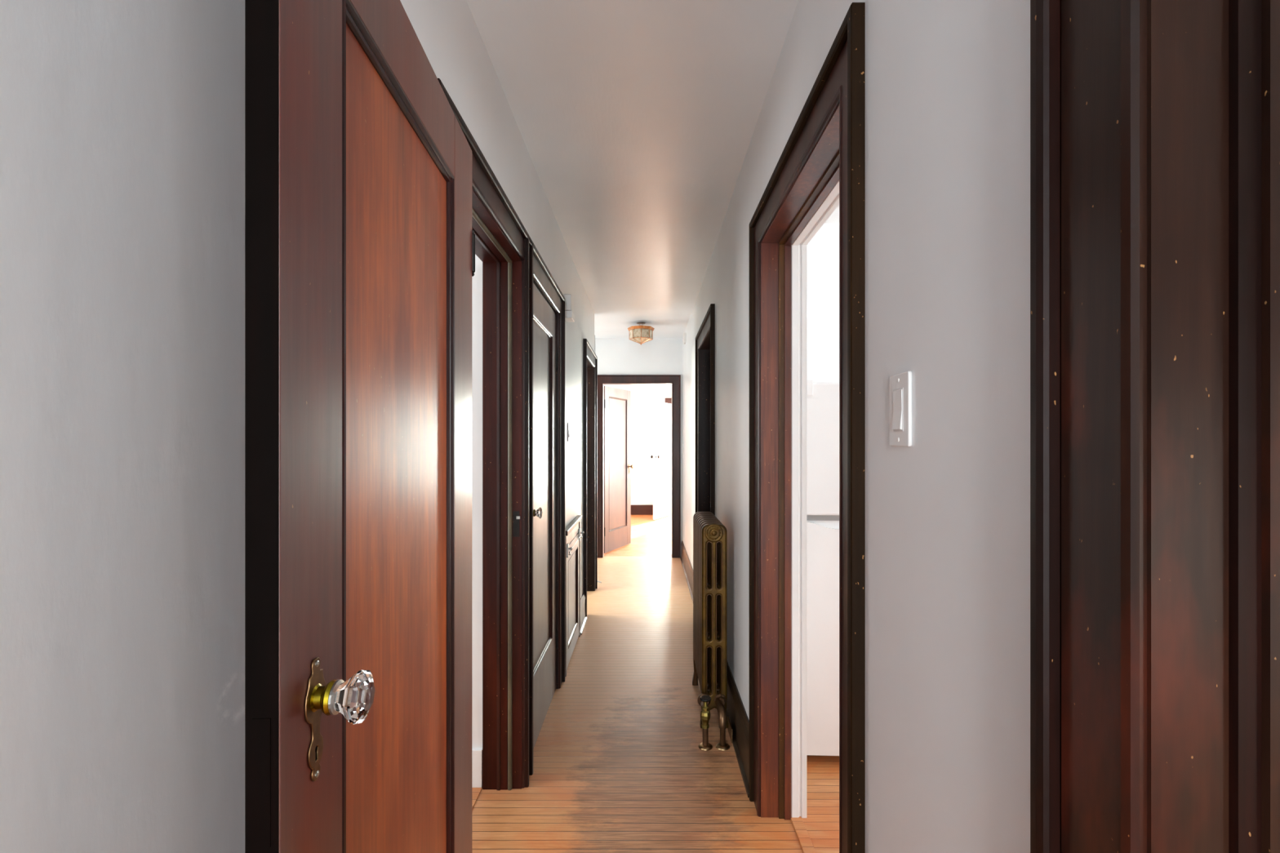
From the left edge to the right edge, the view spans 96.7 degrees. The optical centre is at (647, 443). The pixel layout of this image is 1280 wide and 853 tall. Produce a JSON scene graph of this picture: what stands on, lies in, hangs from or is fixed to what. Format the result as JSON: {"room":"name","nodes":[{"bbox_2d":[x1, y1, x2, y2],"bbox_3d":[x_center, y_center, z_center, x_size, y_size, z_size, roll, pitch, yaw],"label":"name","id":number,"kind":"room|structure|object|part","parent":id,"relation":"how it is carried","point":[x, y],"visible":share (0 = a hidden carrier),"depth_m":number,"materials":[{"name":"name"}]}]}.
{"room":"home hallway","nodes":[
{"label":"home hallway","id":0,"kind":"room"},
{"bbox_2d":[0,0,594,852],"bbox_3d":[-0.560,0.006,1.455,0.130,2.688,7.710,0,0,0],"label":"wall","id":1,"kind":"structure","parent":0,"point":[122,122],"depth_m":0.55,"materials":[{"name":"paint"}]},
{"bbox_2d":[244,0,475,852],"bbox_3d":[-0.386,0.316,0.984,0.097,2.045,0.819,0,0,-4],"label":"door","id":2,"kind":"structure","parent":1,"relation":"in","point":[360,237],"depth_m":0.75,"materials":[{"name":"brown wood"}]},
{"bbox_3d":[-0.390,0.343,0.574,0.018,0.130,0.001,0,0,-4],"label":"latch plate","id":3,"kind":"part","parent":2,"relation":"part of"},
{"bbox_3d":[-0.332,0.288,0.647,0.033,0.060,0.060,0,0,-4],"label":"glass knob","id":4,"kind":"part","parent":2,"relation":"part of","materials":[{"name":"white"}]},
{"bbox_3d":[-0.415,0.233,0.965,0.010,1.610,0.511,0,0,-4],"label":"panel","id":5,"kind":"part","parent":2,"relation":"part of","materials":[{"name":"brown wood"}]},
{"bbox_3d":[-0.415,-0.639,0.965,0.033,0.135,0.510,0,0,-4],"label":"rail","id":6,"kind":"part","parent":2,"relation":"part of","materials":[{"name":"brown wood"}]},
{"bbox_2d":[437,78,564,791],"bbox_3d":[-0.555,0.262,2.263,0.175,2.176,1.953,0,0,0],"label":"door frame","id":7,"kind":"structure","parent":1,"relation":"attached to","point":[500,233],"depth_m":2.22,"materials":[{"name":"brown wood"}]},
{"bbox_3d":[-0.488,0.274,1.811,0.014,2.152,1.002,0,0,0],"label":"casing","id":8,"kind":"part","parent":7,"relation":"part of","materials":[{"name":"brown wood"}]},
{"bbox_3d":[-0.513,0.315,2.221,0.024,0.100,0.002,0,0,0],"label":"strike plate","id":9,"kind":"part","parent":7,"relation":"part of","materials":[{"name":"black metal"}]},
{"bbox_3d":[-0.488,0.274,2.735,0.014,2.152,0.960,0,0,0],"label":"casing","id":10,"kind":"part","parent":7,"relation":"part of","materials":[{"name":"brown wood"}]},
{"bbox_2d":[533,282,558,749],"bbox_3d":[-0.493,0.319,2.741,0.083,2.050,0.789,0,0,0],"label":"door","id":11,"kind":"structure","parent":1,"relation":"in","point":[545,357],"depth_m":2.80,"materials":[{"name":"brown wood"}]},
{"bbox_3d":[-0.466,0.299,2.442,0.027,0.050,0.050,0,0,0],"label":"glass knob","id":12,"kind":"part","parent":11,"relation":"part of","materials":[{"name":"white"}]},
{"bbox_3d":[-0.518,0.232,2.728,0.010,1.605,0.541,0,0,0],"label":"panel","id":13,"kind":"part","parent":11,"relation":"part of","materials":[{"name":"brown wood"}]},
{"bbox_3d":[-0.518,1.189,2.728,0.033,0.310,0.540,0,0,0],"label":"rail","id":14,"kind":"part","parent":11,"relation":"part of","materials":[{"name":"brown wood"}]},
{"bbox_3d":[-0.518,-0.638,2.728,0.033,0.135,0.540,0,0,0],"label":"rail","id":15,"kind":"part","parent":11,"relation":"part of","materials":[{"name":"brown wood"}]},
{"bbox_2d":[563,294,574,321],"bbox_3d":[-0.470,-0.809,3.410,0.050,0.138,0.120,0,0,0],"label":"door chime","id":16,"kind":"object","parent":1,"relation":"attached to","point":[569,301],"visible":0.86,"depth_m":3.35,"materials":[{"name":"white plastic"}]},
{"bbox_3d":[-0.470,-0.761,3.410,0.050,0.043,0.116,0,0,0],"label":"trim","id":17,"kind":"part","parent":16,"relation":"part of","materials":[{"name":"white paint"}]},
{"bbox_2d":[567,422,570,441],"bbox_3d":[-0.490,-0.070,3.550,0.010,0.118,0.072,0,0,0],"label":"light switch","id":18,"kind":"object","parent":1,"relation":"attached to","point":[568,424],"visible":1,"depth_m":3.52,"materials":[{"name":"white plastic"}]},
{"bbox_2d":[580,592,586,635],"bbox_3d":[-0.480,1.248,4.192,0.030,0.205,0.365,0,0,0],"label":"baseboard","id":19,"kind":"structure","parent":1,"relation":"attached to","point":[583,618],"depth_m":4.21,"materials":[{"name":"brown wood"}]},
{"bbox_2d":[583,338,597,617],"bbox_3d":[-0.544,0.272,4.840,0.152,2.156,0.928,0,0,0],"label":"door frame","id":20,"kind":"structure","parent":1,"relation":"attached to","point":[590,358],"depth_m":5.19,"materials":[{"name":"brown wood"}]},
{"bbox_3d":[-0.488,0.284,4.840,0.014,2.132,0.880,0,0,0],"label":"casing","id":21,"kind":"part","parent":20,"relation":"part of","materials":[{"name":"brown wood"}]},
{"bbox_2d":[471,253,482,748],"bbox_3d":[-1.788,0.025,2.289,2.325,2.650,0.102,0,0,0],"label":"wall","id":22,"kind":"structure","parent":0,"point":[477,280],"depth_m":2.24,"materials":[{"name":"paint"}]},
{"bbox_2d":[471,748,482,787],"bbox_3d":[-1.724,1.273,2.230,2.153,0.146,0.016,0,0,0],"label":"baseboard","id":23,"kind":"structure","parent":22,"relation":"attached to","point":[477,753],"depth_m":2.22,"materials":[{"name":"white paint"}]},
{"bbox_2d":[466,0,798,338],"bbox_3d":[-0.654,-1.254,2.210,2.132,0.088,9.020,0,0,0],"label":"ceiling","id":24,"kind":"structure","parent":0,"point":[636,120],"depth_m":2.13,"materials":[{"name":"paint"}]},
{"bbox_2d":[627,321,654,345],"bbox_3d":[-0.068,-1.125,5.850,0.257,0.226,0.257,0,0,21],"label":"ceiling lamp","id":25,"kind":"object","parent":24,"relation":"hanging from","point":[639,334],"visible":1,"depth_m":5.76,"materials":[{"name":"glass"}]},
{"bbox_3d":[-0.068,-1.091,5.850,0.218,0.134,0.218,0,0,21],"label":"lamp glass","id":26,"kind":"part","parent":25,"relation":"part of","materials":[{"name":"beige glass"}]},
{"bbox_2d":[604,384,671,505],"bbox_3d":[0.150,-0.025,10.835,4.900,2.750,0.130,0,0,0],"label":"wall","id":27,"kind":"structure","parent":0,"point":[642,396],"depth_m":10.77,"materials":[{"name":"paint"}]},
{"bbox_2d":[631,505,653,515],"bbox_3d":[-0.990,1.258,10.760,2.620,0.185,0.020,0,0,0],"label":"baseboard","id":28,"kind":"structure","parent":27,"relation":"attached to","point":[635,509],"depth_m":10.75,"materials":[{"name":"red wood"}]},
{"bbox_2d":[650,400,671,519],"bbox_3d":[0.272,0.298,10.312,0.158,2.080,0.781,0,0,25],"label":"door","id":29,"kind":"structure","parent":27,"relation":"in","point":[662,503],"depth_m":10.30,"materials":[{"name":"white paint"}]},
{"bbox_2d":[665,397,671,493],"bbox_3d":[1.300,0.245,10.760,1.940,2.210,0.020,0,0,0],"label":"door frame","id":30,"kind":"structure","parent":27,"relation":"attached to","point":[668,400],"depth_m":10.75,"materials":[{"name":"red wood"}]},
{"bbox_2d":[595,338,682,549],"bbox_3d":[0.160,-0.025,6.795,5.120,2.750,0.150,0,0,0],"label":"wall","id":31,"kind":"structure","parent":0,"point":[615,356],"depth_m":6.72,"materials":[{"name":"paint"}]},
{"bbox_2d":[604,386,633,553],"bbox_3d":[-0.366,0.318,7.262,0.094,2.040,0.769,0,0,23],"label":"door","id":32,"kind":"structure","parent":31,"relation":"in","point":[617,402],"depth_m":7.28,"materials":[{"name":"brown wood"}]},
{"bbox_3d":[-0.389,0.258,7.282,0.010,1.680,0.531,0,0,23],"label":"panel","id":33,"kind":"part","parent":32,"relation":"part of","materials":[{"name":"white wood"}]},
{"bbox_3d":[-0.389,1.218,7.282,0.033,0.240,0.531,0,0,23],"label":"rail","id":34,"kind":"part","parent":32,"relation":"part of","materials":[{"name":"white wood"}]},
{"bbox_3d":[-0.389,-0.642,7.282,0.033,0.120,0.531,0,0,23],"label":"rail","id":35,"kind":"part","parent":32,"relation":"part of","materials":[{"name":"white wood"}]},
{"bbox_2d":[597,374,680,558],"bbox_3d":[-0.119,0.272,6.782,1.016,2.157,0.177,0,0,0],"label":"door frame","id":36,"kind":"structure","parent":31,"relation":"attached to","point":[673,380],"depth_m":6.71,"materials":[{"name":"brown wood"}]},
{"bbox_2d":[471,515,839,852],"bbox_3d":[0.325,1.378,5.300,6.350,0.064,15.400,0,0,0],"label":"floor","id":37,"kind":"structure","parent":0,"point":[620,766],"depth_m":2.42,"materials":[{"name":"brown wood"}]},
{"bbox_2d":[564,515,583,676],"bbox_3d":[-0.468,0.927,3.640,0.054,0.845,0.718,0,0,0],"label":"base cabinet","id":38,"kind":"object","parent":37,"relation":"on","point":[572,531],"visible":0.86,"depth_m":3.64,"materials":[{"name":"brown wood"}]},
{"bbox_3d":[-0.490,0.968,3.640,0.009,0.525,0.480,0,0,0],"label":"door panel","id":39,"kind":"part","parent":38,"relation":"part of","materials":[{"name":"brown wood"}]},
{"bbox_3d":[-0.485,0.974,3.640,0.020,0.712,0.646,0,0,0],"label":"door","id":40,"kind":"part","parent":38,"relation":"part of","materials":[{"name":"brown wood"}]},
{"bbox_2d":[692,511,729,751],"bbox_3d":[0.303,0.865,2.857,0.157,0.969,0.718,0,0,0],"label":"radiator","id":41,"kind":"object","parent":37,"relation":"on","point":[709,534],"visible":1,"depth_m":2.69,"materials":[{"name":"brown metal"}]},
{"bbox_3d":[0.257,1.136,2.530,0.051,0.012,0.051,0,0,0],"label":"valve handle","id":42,"kind":"part","parent":41,"relation":"part of","materials":[{"name":"black metal"}]},
{"bbox_2d":[791,816,815,852],"bbox_3d":[0.533,1.347,1.622,0.040,0.007,0.880,0,0,0],"label":"door threshold","id":43,"kind":"object","parent":37,"relation":"on","point":[806,843],"visible":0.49,"depth_m":1.95,"materials":[{"name":"brown wood"}]},
{"bbox_2d":[806,379,839,755],"bbox_3d":[0.997,0.541,2.684,0.680,1.610,0.672,0,0,2],"label":"refrigerator","id":44,"kind":"object","parent":37,"relation":"on","point":[822,398],"visible":0.25,"depth_m":2.37,"materials":[{"name":"metal"}]},
{"bbox_3d":[0.986,0.812,2.391,0.680,0.977,0.062,0,0,2],"label":"fridge door","id":45,"kind":"part","parent":44,"relation":"part of","materials":[{"name":"metal"}]},
{"bbox_3d":[0.986,0.024,2.391,0.680,0.555,0.062,0,0,2],"label":"freezer door","id":46,"kind":"part","parent":44,"relation":"part of","materials":[{"name":"metal"}]},
{"bbox_2d":[806,222,839,382],"bbox_3d":[1.966,0.025,3.150,2.867,2.650,0.100,0,0,0],"label":"wall","id":47,"kind":"structure","parent":0,"point":[823,249],"depth_m":3.10,"materials":[{"name":"paint"}]},
{"bbox_2d":[824,204,839,222],"bbox_3d":[1.966,-1.250,2.010,2.867,0.100,2.180,0,0,0],"label":"ceiling","id":48,"kind":"structure","parent":0,"point":[834,217],"depth_m":3.02,"materials":[{"name":"paint"}]},
{"bbox_2d":[682,0,1030,852],"bbox_3d":[0.472,0.006,2.160,0.121,2.688,9.120,0,0,0],"label":"wall","id":49,"kind":"structure","parent":0,"point":[948,82],"depth_m":0.83,"materials":[{"name":"paint"}]},
{"bbox_2d":[683,332,685,344],"bbox_3d":[0.399,-1.135,6.150,0.027,0.110,0.090,0,0,0],"label":"sensor box","id":50,"kind":"object","parent":49,"relation":"attached to","point":[684,333],"visible":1,"depth_m":6.11,"materials":[{"name":"white plastic"}]},
{"bbox_2d":[680,541,693,602],"bbox_3d":[0.397,1.248,5.654,0.030,0.205,2.077,0,0,0],"label":"baseboard","id":51,"kind":"structure","parent":49,"relation":"attached to","point":[686,566],"depth_m":5.61,"materials":[{"name":"brown wood"}]},
{"bbox_2d":[695,303,715,515],"bbox_3d":[0.449,0.247,4.050,0.127,2.206,1.128,0,0,0],"label":"door frame","id":52,"kind":"structure","parent":49,"relation":"attached to","point":[705,336],"depth_m":4.50,"materials":[{"name":"brown wood"}]},
{"bbox_3d":[0.405,0.259,4.050,0.014,2.182,1.080,0,0,0],"label":"casing","id":53,"kind":"part","parent":52,"relation":"part of","materials":[{"name":"brown wood"}]},
{"bbox_2d":[726,662,749,797],"bbox_3d":[0.397,1.238,2.826,0.030,0.225,1.318,0,0,0],"label":"baseboard","id":54,"kind":"structure","parent":49,"relation":"attached to","point":[735,711],"depth_m":2.45,"materials":[{"name":"brown wood"}]},
{"bbox_2d":[727,716,732,742],"bbox_3d":[0.380,1.319,2.620,0.005,0.061,0.120,0,0,0],"label":"cover plate","id":55,"kind":"object","parent":54,"relation":"attached to","point":[729,726],"visible":1,"depth_m":2.61,"materials":[{"name":"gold metal"}]},
{"bbox_2d":[749,2,865,852],"bbox_3d":[0.478,0.257,1.622,0.187,2.186,1.088,0,0,0],"label":"door frame","id":56,"kind":"structure","parent":49,"relation":"attached to","point":[820,167],"depth_m":2.00,"materials":[{"name":"brown wood"}]},
{"bbox_2d":[888,371,911,446],"bbox_3d":[0.407,-0.054,0.921,0.010,0.118,0.072,0,0,0],"label":"light switch","id":57,"kind":"object","parent":49,"relation":"attached to","point":[900,384],"visible":1,"depth_m":0.91,"materials":[{"name":"white plastic"}]},
{"bbox_2d":[1030,0,1279,852],"bbox_3d":[0.478,0.257,0.041,0.187,2.186,1.070,0,0,0],"label":"door frame","id":58,"kind":"structure","parent":49,"relation":"attached to","point":[1155,124],"depth_m":0.46,"materials":[{"name":"brown wood"}]},
{"bbox_3d":[0.405,0.269,0.041,0.014,2.162,1.022,0,0,0],"label":"casing","id":59,"kind":"part","parent":58,"relation":"part of","materials":[{"name":"brown wood"}]}
]}

